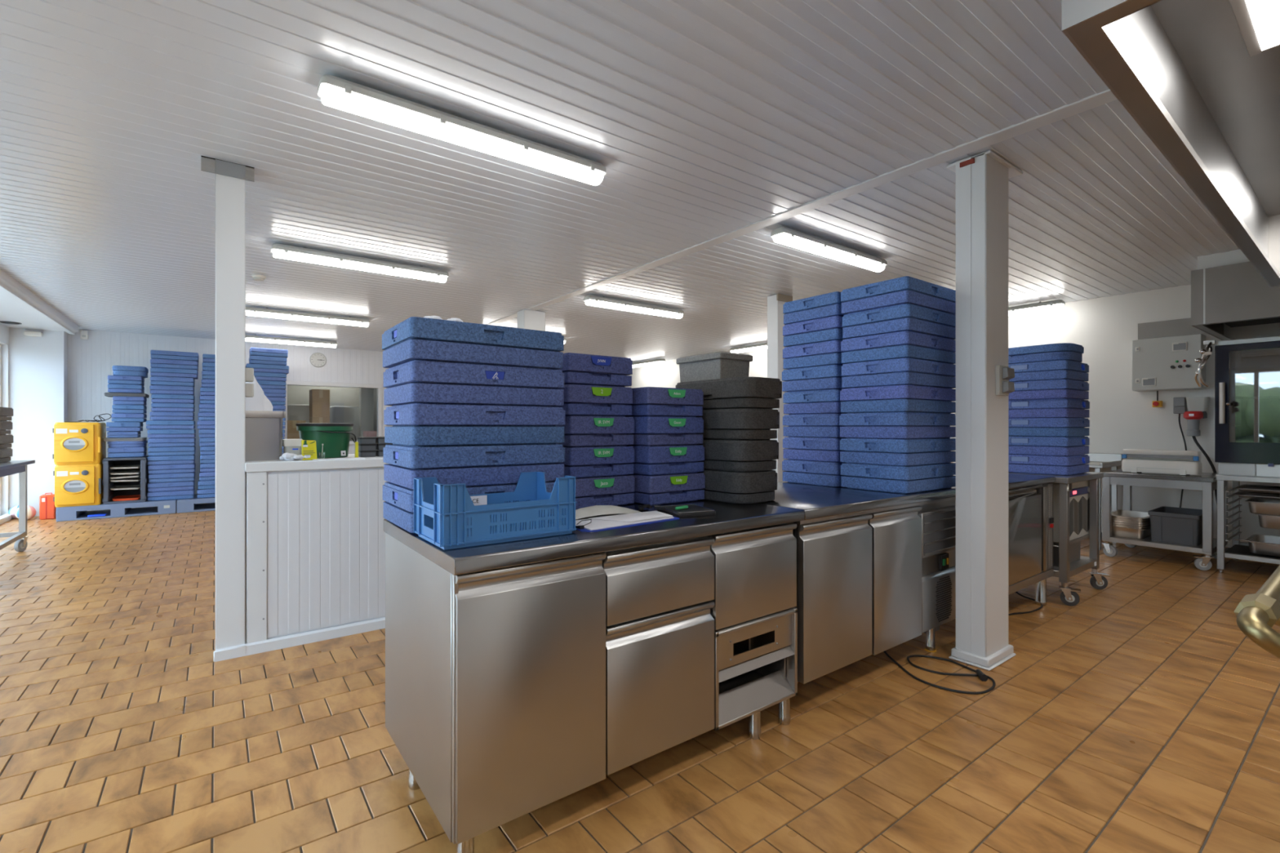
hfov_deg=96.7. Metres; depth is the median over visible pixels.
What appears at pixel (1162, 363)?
electrical box
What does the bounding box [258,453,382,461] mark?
countertop
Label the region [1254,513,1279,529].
steel pan
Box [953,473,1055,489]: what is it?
countertop
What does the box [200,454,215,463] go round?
box
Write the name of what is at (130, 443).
box
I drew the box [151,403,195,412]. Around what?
box
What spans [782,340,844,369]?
box
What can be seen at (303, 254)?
ceiling lamp
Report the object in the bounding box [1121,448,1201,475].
film sealer
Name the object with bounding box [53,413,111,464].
carrier
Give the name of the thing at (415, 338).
box
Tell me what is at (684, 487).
box
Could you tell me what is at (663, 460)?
box
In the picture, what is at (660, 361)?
ceiling lamp
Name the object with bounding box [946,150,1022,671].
column
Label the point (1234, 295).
hood
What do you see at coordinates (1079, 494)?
cooler
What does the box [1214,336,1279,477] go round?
oven
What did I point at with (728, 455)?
box
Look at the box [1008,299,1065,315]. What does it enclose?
ceiling lamp
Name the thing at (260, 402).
plastic bag
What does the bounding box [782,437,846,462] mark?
box
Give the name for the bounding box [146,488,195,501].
box
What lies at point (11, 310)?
ceiling
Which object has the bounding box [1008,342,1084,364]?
box
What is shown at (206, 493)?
box
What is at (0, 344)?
window
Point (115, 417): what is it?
box
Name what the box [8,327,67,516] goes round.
wall
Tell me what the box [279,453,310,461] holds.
plastic wrap
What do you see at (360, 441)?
crate
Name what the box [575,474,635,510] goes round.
box
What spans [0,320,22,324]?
ceiling speaker
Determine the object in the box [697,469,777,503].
box
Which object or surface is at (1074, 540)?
drip tray
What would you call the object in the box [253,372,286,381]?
box
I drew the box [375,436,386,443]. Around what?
container
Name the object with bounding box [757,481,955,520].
countertop
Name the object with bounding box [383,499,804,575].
countertop
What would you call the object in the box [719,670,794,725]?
tray
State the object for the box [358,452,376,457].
crate
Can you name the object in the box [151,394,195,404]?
box
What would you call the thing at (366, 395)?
post
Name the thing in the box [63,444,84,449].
label
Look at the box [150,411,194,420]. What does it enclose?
box
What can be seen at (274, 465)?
trim
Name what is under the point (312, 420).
cardboard box
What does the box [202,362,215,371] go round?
box
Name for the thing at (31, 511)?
ball
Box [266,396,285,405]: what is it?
box
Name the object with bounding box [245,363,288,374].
box
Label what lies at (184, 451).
box
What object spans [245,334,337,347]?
ceiling lamp
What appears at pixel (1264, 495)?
steel pan
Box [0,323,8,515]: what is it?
wall
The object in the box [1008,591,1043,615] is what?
cable
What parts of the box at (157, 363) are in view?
lid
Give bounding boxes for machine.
[329,405,359,440]
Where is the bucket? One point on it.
(335, 437)
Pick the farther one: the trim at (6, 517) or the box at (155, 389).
the box at (155, 389)
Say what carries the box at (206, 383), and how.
on the box at (203, 391)
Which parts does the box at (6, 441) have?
lid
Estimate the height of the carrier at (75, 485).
0.558 m
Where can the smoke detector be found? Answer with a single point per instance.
(259, 277)
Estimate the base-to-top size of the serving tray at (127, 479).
0.022 m
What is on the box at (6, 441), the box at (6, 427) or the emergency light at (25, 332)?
the box at (6, 427)
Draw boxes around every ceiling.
[0,0,1239,363]
[0,290,64,331]
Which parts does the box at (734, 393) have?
lid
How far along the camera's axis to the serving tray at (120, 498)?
8.12 m
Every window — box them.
[0,343,1,515]
[283,380,382,444]
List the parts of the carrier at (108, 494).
handle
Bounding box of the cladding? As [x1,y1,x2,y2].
[1137,317,1208,339]
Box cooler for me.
[1050,480,1089,567]
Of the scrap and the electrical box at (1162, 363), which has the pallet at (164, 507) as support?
the scrap
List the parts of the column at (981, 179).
skirting, head plate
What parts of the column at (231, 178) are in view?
bracket plate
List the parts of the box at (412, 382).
lid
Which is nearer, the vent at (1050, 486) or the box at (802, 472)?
the box at (802, 472)
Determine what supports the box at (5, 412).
on the box at (6, 427)
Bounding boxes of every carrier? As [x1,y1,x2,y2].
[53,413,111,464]
[53,462,103,507]
[102,455,149,504]
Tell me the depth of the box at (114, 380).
7.92 m
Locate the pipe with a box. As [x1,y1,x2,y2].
[1233,564,1279,658]
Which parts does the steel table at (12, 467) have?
rail, leg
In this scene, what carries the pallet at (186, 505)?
on the floor
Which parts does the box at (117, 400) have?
lid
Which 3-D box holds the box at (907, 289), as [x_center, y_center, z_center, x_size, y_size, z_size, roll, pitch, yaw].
[1.485,-0.708,3.255,0.565,0.141,0.400,0,0,-37]
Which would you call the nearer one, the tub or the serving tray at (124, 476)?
the tub
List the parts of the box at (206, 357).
lid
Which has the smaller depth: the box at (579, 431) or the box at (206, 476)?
the box at (579, 431)
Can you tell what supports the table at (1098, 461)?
on the floor
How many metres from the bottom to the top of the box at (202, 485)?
0.128 m
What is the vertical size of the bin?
0.288 m
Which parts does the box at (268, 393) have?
lid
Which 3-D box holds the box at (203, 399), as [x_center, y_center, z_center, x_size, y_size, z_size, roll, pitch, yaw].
[-6.427,-0.395,8.705,0.485,0.124,0.400,0,0,-37]
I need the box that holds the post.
[359,387,373,436]
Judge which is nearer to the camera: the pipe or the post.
the pipe
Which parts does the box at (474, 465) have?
lid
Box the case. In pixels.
[39,493,56,519]
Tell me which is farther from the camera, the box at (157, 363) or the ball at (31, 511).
the box at (157, 363)
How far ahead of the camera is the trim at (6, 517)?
7.46 m
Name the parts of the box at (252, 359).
lid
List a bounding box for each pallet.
[56,499,177,521]
[177,493,215,513]
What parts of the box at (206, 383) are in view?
lid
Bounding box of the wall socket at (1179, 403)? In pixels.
[1173,397,1186,507]
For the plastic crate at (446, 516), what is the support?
on the counter at (521, 675)
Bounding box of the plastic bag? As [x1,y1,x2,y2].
[245,375,272,411]
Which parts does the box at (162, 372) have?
lid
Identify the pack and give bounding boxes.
[355,441,358,457]
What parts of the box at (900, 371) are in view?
lid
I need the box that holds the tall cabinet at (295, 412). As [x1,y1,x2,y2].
[287,404,309,422]
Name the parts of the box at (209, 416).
lid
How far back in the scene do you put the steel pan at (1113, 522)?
5.38 m
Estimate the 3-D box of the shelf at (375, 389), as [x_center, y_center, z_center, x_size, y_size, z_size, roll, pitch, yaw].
[-5.469,0.200,12.465,0.650,2.100,0.520,0,0,-37]
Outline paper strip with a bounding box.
[312,457,364,460]
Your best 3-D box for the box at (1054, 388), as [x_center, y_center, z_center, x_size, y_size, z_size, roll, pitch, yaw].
[3.095,-0.272,4.482,0.480,0.140,0.600,0,0,-37]
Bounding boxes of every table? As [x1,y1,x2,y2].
[0,460,35,551]
[1008,471,1110,606]
[1084,453,1122,550]
[1101,469,1227,570]
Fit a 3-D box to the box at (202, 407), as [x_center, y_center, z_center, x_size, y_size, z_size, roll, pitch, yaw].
[-6.431,-0.271,8.702,0.495,0.124,0.400,0,0,-37]
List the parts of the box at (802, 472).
lid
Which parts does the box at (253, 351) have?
lid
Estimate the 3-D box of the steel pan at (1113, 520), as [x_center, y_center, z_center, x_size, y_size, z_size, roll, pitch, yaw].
[4.805,0.946,5.566,0.530,0.100,0.330,0,0,-37]
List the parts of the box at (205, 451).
lid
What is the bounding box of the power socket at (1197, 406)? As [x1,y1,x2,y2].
[1183,396,1217,505]
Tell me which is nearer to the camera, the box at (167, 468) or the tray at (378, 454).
the tray at (378, 454)
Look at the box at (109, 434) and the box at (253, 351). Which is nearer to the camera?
the box at (109, 434)
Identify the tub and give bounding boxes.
[282,439,302,455]
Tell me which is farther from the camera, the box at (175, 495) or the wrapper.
the box at (175, 495)
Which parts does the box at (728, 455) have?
lid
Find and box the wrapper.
[423,315,462,321]
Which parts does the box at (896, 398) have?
lid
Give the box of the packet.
[301,440,316,460]
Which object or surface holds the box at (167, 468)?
on the box at (185, 477)
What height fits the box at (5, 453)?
0.133 m
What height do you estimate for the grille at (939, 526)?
0.210 m
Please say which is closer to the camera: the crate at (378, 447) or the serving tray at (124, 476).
the crate at (378, 447)
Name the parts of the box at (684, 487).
lid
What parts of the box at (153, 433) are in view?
lid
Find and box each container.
[357,436,376,444]
[358,443,376,450]
[358,449,376,457]
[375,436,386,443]
[375,443,392,449]
[375,449,382,456]
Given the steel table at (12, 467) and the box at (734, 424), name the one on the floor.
the steel table at (12, 467)
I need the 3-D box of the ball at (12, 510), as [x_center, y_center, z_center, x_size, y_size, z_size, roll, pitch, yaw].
[-8.427,1.160,7.710,0.180,0.180,0.180,0,0,-37]
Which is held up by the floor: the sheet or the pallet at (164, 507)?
the pallet at (164, 507)
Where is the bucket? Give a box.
[295,422,356,458]
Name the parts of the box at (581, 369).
lid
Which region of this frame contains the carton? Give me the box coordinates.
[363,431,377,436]
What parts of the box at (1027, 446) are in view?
lid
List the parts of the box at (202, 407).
lid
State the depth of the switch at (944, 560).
3.17 m
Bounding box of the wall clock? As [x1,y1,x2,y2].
[310,352,326,367]
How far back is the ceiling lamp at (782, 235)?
4.31 m
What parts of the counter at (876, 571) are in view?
door, rail, door, leg, grille frame, panel, switch panel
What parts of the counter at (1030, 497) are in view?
door, rail, leg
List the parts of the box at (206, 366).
lid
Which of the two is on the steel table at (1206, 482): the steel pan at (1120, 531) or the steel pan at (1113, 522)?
the steel pan at (1120, 531)
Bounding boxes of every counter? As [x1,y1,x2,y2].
[383,499,804,852]
[953,473,1055,606]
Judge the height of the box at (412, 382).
0.141 m
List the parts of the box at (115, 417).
lid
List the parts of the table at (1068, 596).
leg, leg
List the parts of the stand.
leg, leg, rail, frame, rail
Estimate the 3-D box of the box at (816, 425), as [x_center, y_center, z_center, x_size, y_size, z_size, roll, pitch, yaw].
[1.237,-0.003,3.588,0.565,0.141,0.400,0,0,-37]
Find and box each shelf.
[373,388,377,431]
[1053,555,1097,577]
[1102,535,1227,555]
[1225,544,1279,559]
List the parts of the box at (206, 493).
lid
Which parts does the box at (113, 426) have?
lid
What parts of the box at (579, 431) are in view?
lid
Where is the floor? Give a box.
[0,511,1279,852]
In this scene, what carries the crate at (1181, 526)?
on the steel table at (1206, 482)
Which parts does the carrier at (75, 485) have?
door, vent knob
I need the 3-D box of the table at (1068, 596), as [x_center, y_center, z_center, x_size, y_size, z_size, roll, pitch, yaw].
[3.083,0.804,4.429,0.795,0.892,0.769,0,0,-37]
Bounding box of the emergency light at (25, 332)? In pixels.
[23,330,42,337]
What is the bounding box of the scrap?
[87,513,106,517]
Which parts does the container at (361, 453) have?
lid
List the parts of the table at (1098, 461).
leg, leg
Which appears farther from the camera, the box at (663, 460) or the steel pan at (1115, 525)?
the steel pan at (1115, 525)
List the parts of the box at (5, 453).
lid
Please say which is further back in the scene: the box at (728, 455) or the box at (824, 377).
the box at (824, 377)
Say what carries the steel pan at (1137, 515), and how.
on the steel pan at (1115, 518)
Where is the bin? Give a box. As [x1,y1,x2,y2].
[245,410,285,461]
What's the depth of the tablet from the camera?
2.27 m
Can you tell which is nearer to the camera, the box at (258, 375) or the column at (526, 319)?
the column at (526, 319)
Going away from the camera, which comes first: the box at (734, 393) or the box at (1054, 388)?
the box at (734, 393)
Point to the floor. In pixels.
(1139, 715)
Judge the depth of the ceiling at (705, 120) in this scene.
3.02 m
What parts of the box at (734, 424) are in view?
lid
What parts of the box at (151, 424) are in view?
lid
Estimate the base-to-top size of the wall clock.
0.260 m
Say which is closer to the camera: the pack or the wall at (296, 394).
the pack
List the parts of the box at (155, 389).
lid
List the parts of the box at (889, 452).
lid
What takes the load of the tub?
on the countertop at (349, 455)
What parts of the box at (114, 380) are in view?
lid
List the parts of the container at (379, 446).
lid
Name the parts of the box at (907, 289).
lid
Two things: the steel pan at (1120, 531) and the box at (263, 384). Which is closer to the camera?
the steel pan at (1120, 531)
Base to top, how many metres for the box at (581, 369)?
0.131 m
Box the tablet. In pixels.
[657,504,715,517]
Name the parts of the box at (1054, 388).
lid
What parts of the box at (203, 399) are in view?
lid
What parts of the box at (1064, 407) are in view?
lid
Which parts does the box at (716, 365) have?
lid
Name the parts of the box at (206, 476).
lid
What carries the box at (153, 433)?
on the box at (153, 442)
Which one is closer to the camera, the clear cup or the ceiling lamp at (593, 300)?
the clear cup
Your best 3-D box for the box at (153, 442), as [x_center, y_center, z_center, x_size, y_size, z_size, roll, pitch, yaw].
[-6.876,0.234,8.370,0.525,0.128,0.400,0,0,-37]
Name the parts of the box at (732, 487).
lid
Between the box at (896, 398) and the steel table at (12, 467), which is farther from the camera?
the steel table at (12, 467)
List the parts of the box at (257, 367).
lid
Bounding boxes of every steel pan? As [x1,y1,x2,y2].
[1111,509,1150,519]
[1111,516,1150,522]
[1111,519,1150,524]
[1111,521,1150,526]
[1111,523,1150,528]
[1111,525,1151,539]
[1234,484,1279,493]
[1234,491,1279,500]
[1244,497,1279,515]
[1245,533,1279,556]
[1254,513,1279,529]
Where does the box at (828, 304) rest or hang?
on the box at (829, 328)
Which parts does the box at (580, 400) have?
lid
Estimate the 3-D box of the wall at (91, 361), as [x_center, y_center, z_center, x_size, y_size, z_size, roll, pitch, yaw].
[-4.645,-0.090,11.069,10.300,2.680,0.102,0,0,-37]
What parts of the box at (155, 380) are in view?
lid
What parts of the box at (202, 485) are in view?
lid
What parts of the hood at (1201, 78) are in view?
lamp frame, lamp panel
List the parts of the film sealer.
lid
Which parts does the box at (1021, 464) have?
lid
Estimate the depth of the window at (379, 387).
10.43 m
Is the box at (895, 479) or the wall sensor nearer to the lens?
the box at (895, 479)
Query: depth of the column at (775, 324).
6.13 m
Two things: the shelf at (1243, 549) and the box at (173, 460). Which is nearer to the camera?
the shelf at (1243, 549)
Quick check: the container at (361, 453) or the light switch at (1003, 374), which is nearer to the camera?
the light switch at (1003, 374)
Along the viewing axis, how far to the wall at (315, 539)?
3.31 m
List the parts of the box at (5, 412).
lid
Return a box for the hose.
[1194,340,1216,386]
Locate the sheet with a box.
[575,505,641,519]
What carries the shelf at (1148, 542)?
attached to the steel table at (1206, 482)
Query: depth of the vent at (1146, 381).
5.80 m
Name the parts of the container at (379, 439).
lid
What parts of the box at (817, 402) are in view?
lid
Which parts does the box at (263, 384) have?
lid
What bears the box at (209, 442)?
on the box at (205, 451)
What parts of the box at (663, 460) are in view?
lid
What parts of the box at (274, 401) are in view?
lid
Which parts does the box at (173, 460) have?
lid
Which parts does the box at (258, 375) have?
lid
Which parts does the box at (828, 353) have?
lid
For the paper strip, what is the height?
0.004 m
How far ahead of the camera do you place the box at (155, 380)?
8.22 m
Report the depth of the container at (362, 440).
3.70 m
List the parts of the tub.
lid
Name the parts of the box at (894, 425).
lid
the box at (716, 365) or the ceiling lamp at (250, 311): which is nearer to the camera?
the box at (716, 365)
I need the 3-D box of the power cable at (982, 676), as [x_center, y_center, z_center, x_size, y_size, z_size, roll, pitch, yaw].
[1.489,1.190,2.930,0.373,0.124,0.595,0,0,-37]
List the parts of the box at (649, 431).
lid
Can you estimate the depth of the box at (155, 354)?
8.23 m
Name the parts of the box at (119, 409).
lid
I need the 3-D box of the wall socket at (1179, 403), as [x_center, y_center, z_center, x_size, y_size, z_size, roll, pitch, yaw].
[5.407,0.265,5.708,0.204,1.120,0.102,0,0,-37]
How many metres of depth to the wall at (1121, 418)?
6.12 m
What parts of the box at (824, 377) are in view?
lid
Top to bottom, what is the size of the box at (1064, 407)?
0.140 m
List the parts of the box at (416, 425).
lid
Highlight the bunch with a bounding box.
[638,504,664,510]
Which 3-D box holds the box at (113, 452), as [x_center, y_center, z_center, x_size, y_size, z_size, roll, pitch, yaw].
[-7.270,0.362,8.075,0.380,0.145,0.400,0,0,-37]
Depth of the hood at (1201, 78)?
1.87 m
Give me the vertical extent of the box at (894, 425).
0.141 m
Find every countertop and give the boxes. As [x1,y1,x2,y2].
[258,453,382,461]
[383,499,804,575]
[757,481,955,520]
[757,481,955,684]
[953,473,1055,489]
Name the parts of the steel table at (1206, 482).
leg, leg, leg, leg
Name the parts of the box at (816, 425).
lid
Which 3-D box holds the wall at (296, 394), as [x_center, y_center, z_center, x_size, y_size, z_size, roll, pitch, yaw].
[-6.395,-0.090,11.574,5.000,2.680,2.800,0,0,-37]
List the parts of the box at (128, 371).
lid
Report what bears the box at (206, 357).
on the box at (206, 366)
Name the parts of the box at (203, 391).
lid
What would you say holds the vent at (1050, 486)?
attached to the counter at (1030, 497)
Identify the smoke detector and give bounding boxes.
[252,274,266,281]
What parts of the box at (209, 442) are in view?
lid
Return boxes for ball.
[8,505,18,519]
[14,505,35,519]
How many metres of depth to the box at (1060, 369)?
4.23 m
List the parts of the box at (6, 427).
lid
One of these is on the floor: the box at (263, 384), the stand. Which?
the stand
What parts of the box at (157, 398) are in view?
lid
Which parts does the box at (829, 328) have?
lid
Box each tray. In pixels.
[102,437,146,439]
[102,439,146,441]
[110,465,140,469]
[110,471,140,475]
[110,473,140,479]
[110,477,140,481]
[110,484,140,489]
[111,494,140,501]
[375,439,386,443]
[375,452,382,456]
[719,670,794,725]
[1053,533,1088,546]
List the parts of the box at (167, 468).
lid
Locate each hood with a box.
[1062,0,1279,286]
[1191,261,1279,340]
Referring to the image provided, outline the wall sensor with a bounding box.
[80,329,88,339]
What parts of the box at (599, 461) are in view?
lid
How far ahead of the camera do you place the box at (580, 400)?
2.43 m
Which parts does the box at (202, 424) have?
lid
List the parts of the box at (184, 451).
lid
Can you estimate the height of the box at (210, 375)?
0.124 m
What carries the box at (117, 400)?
on the box at (119, 409)
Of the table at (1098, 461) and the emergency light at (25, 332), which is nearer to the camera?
the table at (1098, 461)
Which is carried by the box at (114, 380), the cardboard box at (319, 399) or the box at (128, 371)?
the box at (128, 371)
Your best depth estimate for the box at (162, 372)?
8.23 m
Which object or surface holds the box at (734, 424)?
on the box at (728, 455)
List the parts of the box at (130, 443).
lid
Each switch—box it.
[245,368,253,397]
[942,559,946,565]
[995,364,1014,395]
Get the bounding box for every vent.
[1042,483,1053,569]
[1142,377,1155,386]
[1172,342,1187,351]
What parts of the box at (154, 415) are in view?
lid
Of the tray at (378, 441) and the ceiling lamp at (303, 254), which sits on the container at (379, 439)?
the tray at (378, 441)
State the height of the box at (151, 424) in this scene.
0.128 m
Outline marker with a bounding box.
[675,505,688,510]
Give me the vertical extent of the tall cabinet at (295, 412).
1.700 m
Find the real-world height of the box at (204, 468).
0.128 m
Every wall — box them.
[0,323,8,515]
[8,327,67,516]
[67,328,392,511]
[215,466,386,662]
[287,385,359,406]
[626,284,1279,547]
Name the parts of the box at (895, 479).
lid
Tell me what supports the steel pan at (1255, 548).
in the stand
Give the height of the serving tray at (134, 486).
0.022 m
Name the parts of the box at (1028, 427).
lid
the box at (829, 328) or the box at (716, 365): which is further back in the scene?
the box at (829, 328)
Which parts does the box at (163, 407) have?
lid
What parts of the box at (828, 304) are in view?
lid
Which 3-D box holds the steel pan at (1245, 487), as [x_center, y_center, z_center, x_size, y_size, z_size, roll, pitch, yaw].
[5.511,0.538,4.720,0.544,0.024,0.754,0,0,-37]
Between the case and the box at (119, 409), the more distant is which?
the box at (119, 409)
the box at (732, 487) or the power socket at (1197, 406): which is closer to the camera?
the box at (732, 487)
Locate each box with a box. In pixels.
[0,406,13,421]
[0,421,12,435]
[0,434,13,448]
[0,448,12,462]
[106,422,142,431]
[106,431,141,438]
[107,375,144,386]
[107,383,144,393]
[107,440,147,447]
[107,446,146,457]
[111,404,146,413]
[111,413,146,422]
[112,365,148,378]
[112,395,146,405]
[146,420,195,429]
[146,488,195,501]
[147,429,195,438]
[147,437,195,447]
[147,445,195,456]
[147,454,195,465]
[147,462,195,474]
[147,480,195,492]
[148,471,195,483]
[150,350,199,362]
[150,358,198,371]
[150,367,198,379]
[150,376,195,386]
[150,385,194,395]
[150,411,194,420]
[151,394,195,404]
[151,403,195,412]
[196,420,215,429]
[196,488,215,497]
[197,412,215,421]
[197,480,215,489]
[199,404,215,412]
[199,429,215,438]
[199,437,215,446]
[199,471,215,480]
[200,386,215,395]
[200,395,215,404]
[200,445,215,455]
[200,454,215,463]
[200,462,215,472]
[201,370,215,379]
[201,378,215,387]
[202,354,215,362]
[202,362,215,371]
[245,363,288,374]
[248,347,288,358]
[248,355,286,365]
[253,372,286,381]
[256,380,286,389]
[262,388,286,397]
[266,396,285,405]
[272,404,285,411]
[287,420,306,439]
[309,389,329,417]
[309,417,329,422]
[382,316,564,369]
[382,444,564,488]
[382,481,555,533]
[383,360,564,407]
[383,404,564,447]
[555,384,632,417]
[555,416,634,447]
[557,352,632,386]
[560,445,634,478]
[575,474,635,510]
[625,386,703,417]
[626,416,703,446]
[626,444,704,475]
[627,472,705,505]
[675,351,752,382]
[675,377,782,409]
[695,408,779,440]
[696,440,778,472]
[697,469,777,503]
[782,291,844,324]
[782,315,845,346]
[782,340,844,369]
[782,364,846,392]
[782,389,846,414]
[782,413,845,438]
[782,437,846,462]
[782,459,846,486]
[839,412,955,439]
[840,275,955,315]
[840,330,955,364]
[840,385,955,413]
[840,438,955,466]
[840,462,955,493]
[841,357,955,388]
[842,303,955,339]
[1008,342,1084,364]
[1008,360,1088,382]
[1008,379,1088,400]
[1008,398,1089,418]
[1008,417,1089,437]
[1008,436,1089,456]
[1008,454,1089,475]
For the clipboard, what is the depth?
2.05 m
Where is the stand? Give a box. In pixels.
[1215,474,1279,573]
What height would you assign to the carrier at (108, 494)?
0.628 m
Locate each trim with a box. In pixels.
[0,269,79,334]
[0,513,13,524]
[244,457,386,472]
[485,88,1117,325]
[1197,248,1249,269]
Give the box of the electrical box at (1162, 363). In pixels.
[1132,333,1205,391]
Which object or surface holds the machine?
on the floor
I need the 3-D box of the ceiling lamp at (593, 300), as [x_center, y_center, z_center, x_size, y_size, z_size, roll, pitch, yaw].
[-0.040,-1.368,6.522,1.350,0.116,0.136,0,0,-37]
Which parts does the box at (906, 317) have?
lid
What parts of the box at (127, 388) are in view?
lid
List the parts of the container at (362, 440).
lid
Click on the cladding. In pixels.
(1183, 326)
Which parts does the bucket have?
lid, handle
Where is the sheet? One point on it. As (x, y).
(595, 510)
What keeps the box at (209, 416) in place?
on the box at (202, 424)
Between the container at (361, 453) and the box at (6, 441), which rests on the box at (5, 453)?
the box at (6, 441)
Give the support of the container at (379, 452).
on the countertop at (349, 455)
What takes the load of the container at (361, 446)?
on the container at (361, 453)
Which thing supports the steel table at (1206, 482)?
on the floor
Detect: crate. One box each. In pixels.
[357,439,376,444]
[358,445,376,450]
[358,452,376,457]
[375,445,385,449]
[413,471,577,549]
[1148,506,1202,546]
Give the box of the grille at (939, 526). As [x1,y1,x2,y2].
[923,510,955,555]
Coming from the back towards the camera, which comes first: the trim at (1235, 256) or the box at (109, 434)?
the box at (109, 434)
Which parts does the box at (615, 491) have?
lid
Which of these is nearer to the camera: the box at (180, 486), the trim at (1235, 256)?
the trim at (1235, 256)
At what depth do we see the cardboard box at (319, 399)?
10.60 m
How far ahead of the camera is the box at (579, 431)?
2.43 m
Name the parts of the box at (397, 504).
lid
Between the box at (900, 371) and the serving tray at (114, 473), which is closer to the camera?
the box at (900, 371)
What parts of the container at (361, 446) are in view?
lid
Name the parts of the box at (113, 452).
lid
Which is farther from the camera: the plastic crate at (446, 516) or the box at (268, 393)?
the box at (268, 393)
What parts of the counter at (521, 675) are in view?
leg, panel, leg, door, drawer, drawer, drawer, leg, open frame, mounting plate, rail, leg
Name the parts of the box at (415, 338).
lid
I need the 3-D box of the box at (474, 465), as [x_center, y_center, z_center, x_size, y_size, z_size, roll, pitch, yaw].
[-0.625,0.139,2.152,0.565,0.141,0.400,0,0,-37]
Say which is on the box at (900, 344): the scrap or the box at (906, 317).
the box at (906, 317)
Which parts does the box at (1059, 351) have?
lid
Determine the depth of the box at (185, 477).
8.21 m
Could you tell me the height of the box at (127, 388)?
0.120 m
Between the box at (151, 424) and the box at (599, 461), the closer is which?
the box at (599, 461)
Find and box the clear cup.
[318,444,325,458]
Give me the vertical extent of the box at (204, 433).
0.128 m
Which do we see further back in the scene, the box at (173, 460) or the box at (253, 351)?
the box at (253, 351)
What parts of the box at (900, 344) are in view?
lid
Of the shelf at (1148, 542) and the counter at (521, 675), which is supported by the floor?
the counter at (521, 675)
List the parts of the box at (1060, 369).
lid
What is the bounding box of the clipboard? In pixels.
[575,511,679,531]
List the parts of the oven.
door handle, door glass, plinth panel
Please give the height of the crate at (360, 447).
0.030 m
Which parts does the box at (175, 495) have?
lid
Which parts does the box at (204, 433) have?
lid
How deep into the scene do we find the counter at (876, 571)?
2.74 m
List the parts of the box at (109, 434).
lid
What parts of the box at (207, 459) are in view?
lid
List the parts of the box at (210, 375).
lid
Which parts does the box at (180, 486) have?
lid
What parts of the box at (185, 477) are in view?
lid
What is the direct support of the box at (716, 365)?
on the box at (734, 393)
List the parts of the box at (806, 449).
lid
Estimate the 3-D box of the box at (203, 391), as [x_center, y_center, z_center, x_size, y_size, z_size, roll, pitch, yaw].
[-6.425,-0.519,8.706,0.480,0.124,0.400,0,0,-37]
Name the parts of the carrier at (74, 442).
door, vent knob, cable coil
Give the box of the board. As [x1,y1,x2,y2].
[103,392,149,398]
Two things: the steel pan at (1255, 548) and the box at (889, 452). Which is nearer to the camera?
the box at (889, 452)
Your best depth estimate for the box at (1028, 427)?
4.25 m
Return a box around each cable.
[883,650,995,694]
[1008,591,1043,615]
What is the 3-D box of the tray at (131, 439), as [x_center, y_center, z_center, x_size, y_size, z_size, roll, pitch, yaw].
[-7.302,0.194,8.076,0.430,0.022,0.440,0,0,-37]
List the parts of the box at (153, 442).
lid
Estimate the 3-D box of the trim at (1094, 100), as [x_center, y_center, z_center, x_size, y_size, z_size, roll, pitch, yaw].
[-0.220,-1.427,5.452,0.110,0.014,14.200,0,0,-37]
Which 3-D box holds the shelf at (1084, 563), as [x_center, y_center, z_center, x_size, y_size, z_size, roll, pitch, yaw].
[3.044,1.038,4.433,0.694,0.045,0.679,0,0,-37]
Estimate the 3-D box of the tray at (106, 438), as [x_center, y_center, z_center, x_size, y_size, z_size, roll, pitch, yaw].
[-7.302,0.172,8.076,0.430,0.022,0.440,0,0,-37]
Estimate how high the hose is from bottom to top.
0.400 m
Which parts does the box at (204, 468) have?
lid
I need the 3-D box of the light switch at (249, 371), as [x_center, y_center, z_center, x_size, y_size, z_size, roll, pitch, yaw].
[-2.184,-0.245,3.180,0.040,0.160,0.070,0,0,-37]
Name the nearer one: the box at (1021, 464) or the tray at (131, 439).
the box at (1021, 464)
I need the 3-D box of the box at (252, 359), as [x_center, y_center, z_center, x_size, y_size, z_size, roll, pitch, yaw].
[-5.934,-1.032,9.073,0.485,0.127,0.400,0,0,-37]
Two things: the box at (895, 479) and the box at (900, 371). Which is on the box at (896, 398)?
the box at (900, 371)
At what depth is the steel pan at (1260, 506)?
4.74 m
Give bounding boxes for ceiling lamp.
[245,306,369,327]
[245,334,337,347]
[271,243,448,282]
[317,74,605,185]
[583,295,684,318]
[632,358,665,368]
[729,342,767,353]
[770,226,887,271]
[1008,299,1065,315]
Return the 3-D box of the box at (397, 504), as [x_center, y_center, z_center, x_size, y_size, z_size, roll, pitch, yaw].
[-0.628,0.280,2.152,0.565,0.141,0.400,0,0,-37]
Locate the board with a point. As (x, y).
(107, 394)
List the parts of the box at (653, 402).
lid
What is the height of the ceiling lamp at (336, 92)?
0.116 m
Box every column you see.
[200,155,254,662]
[517,309,545,331]
[767,293,792,481]
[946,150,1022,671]

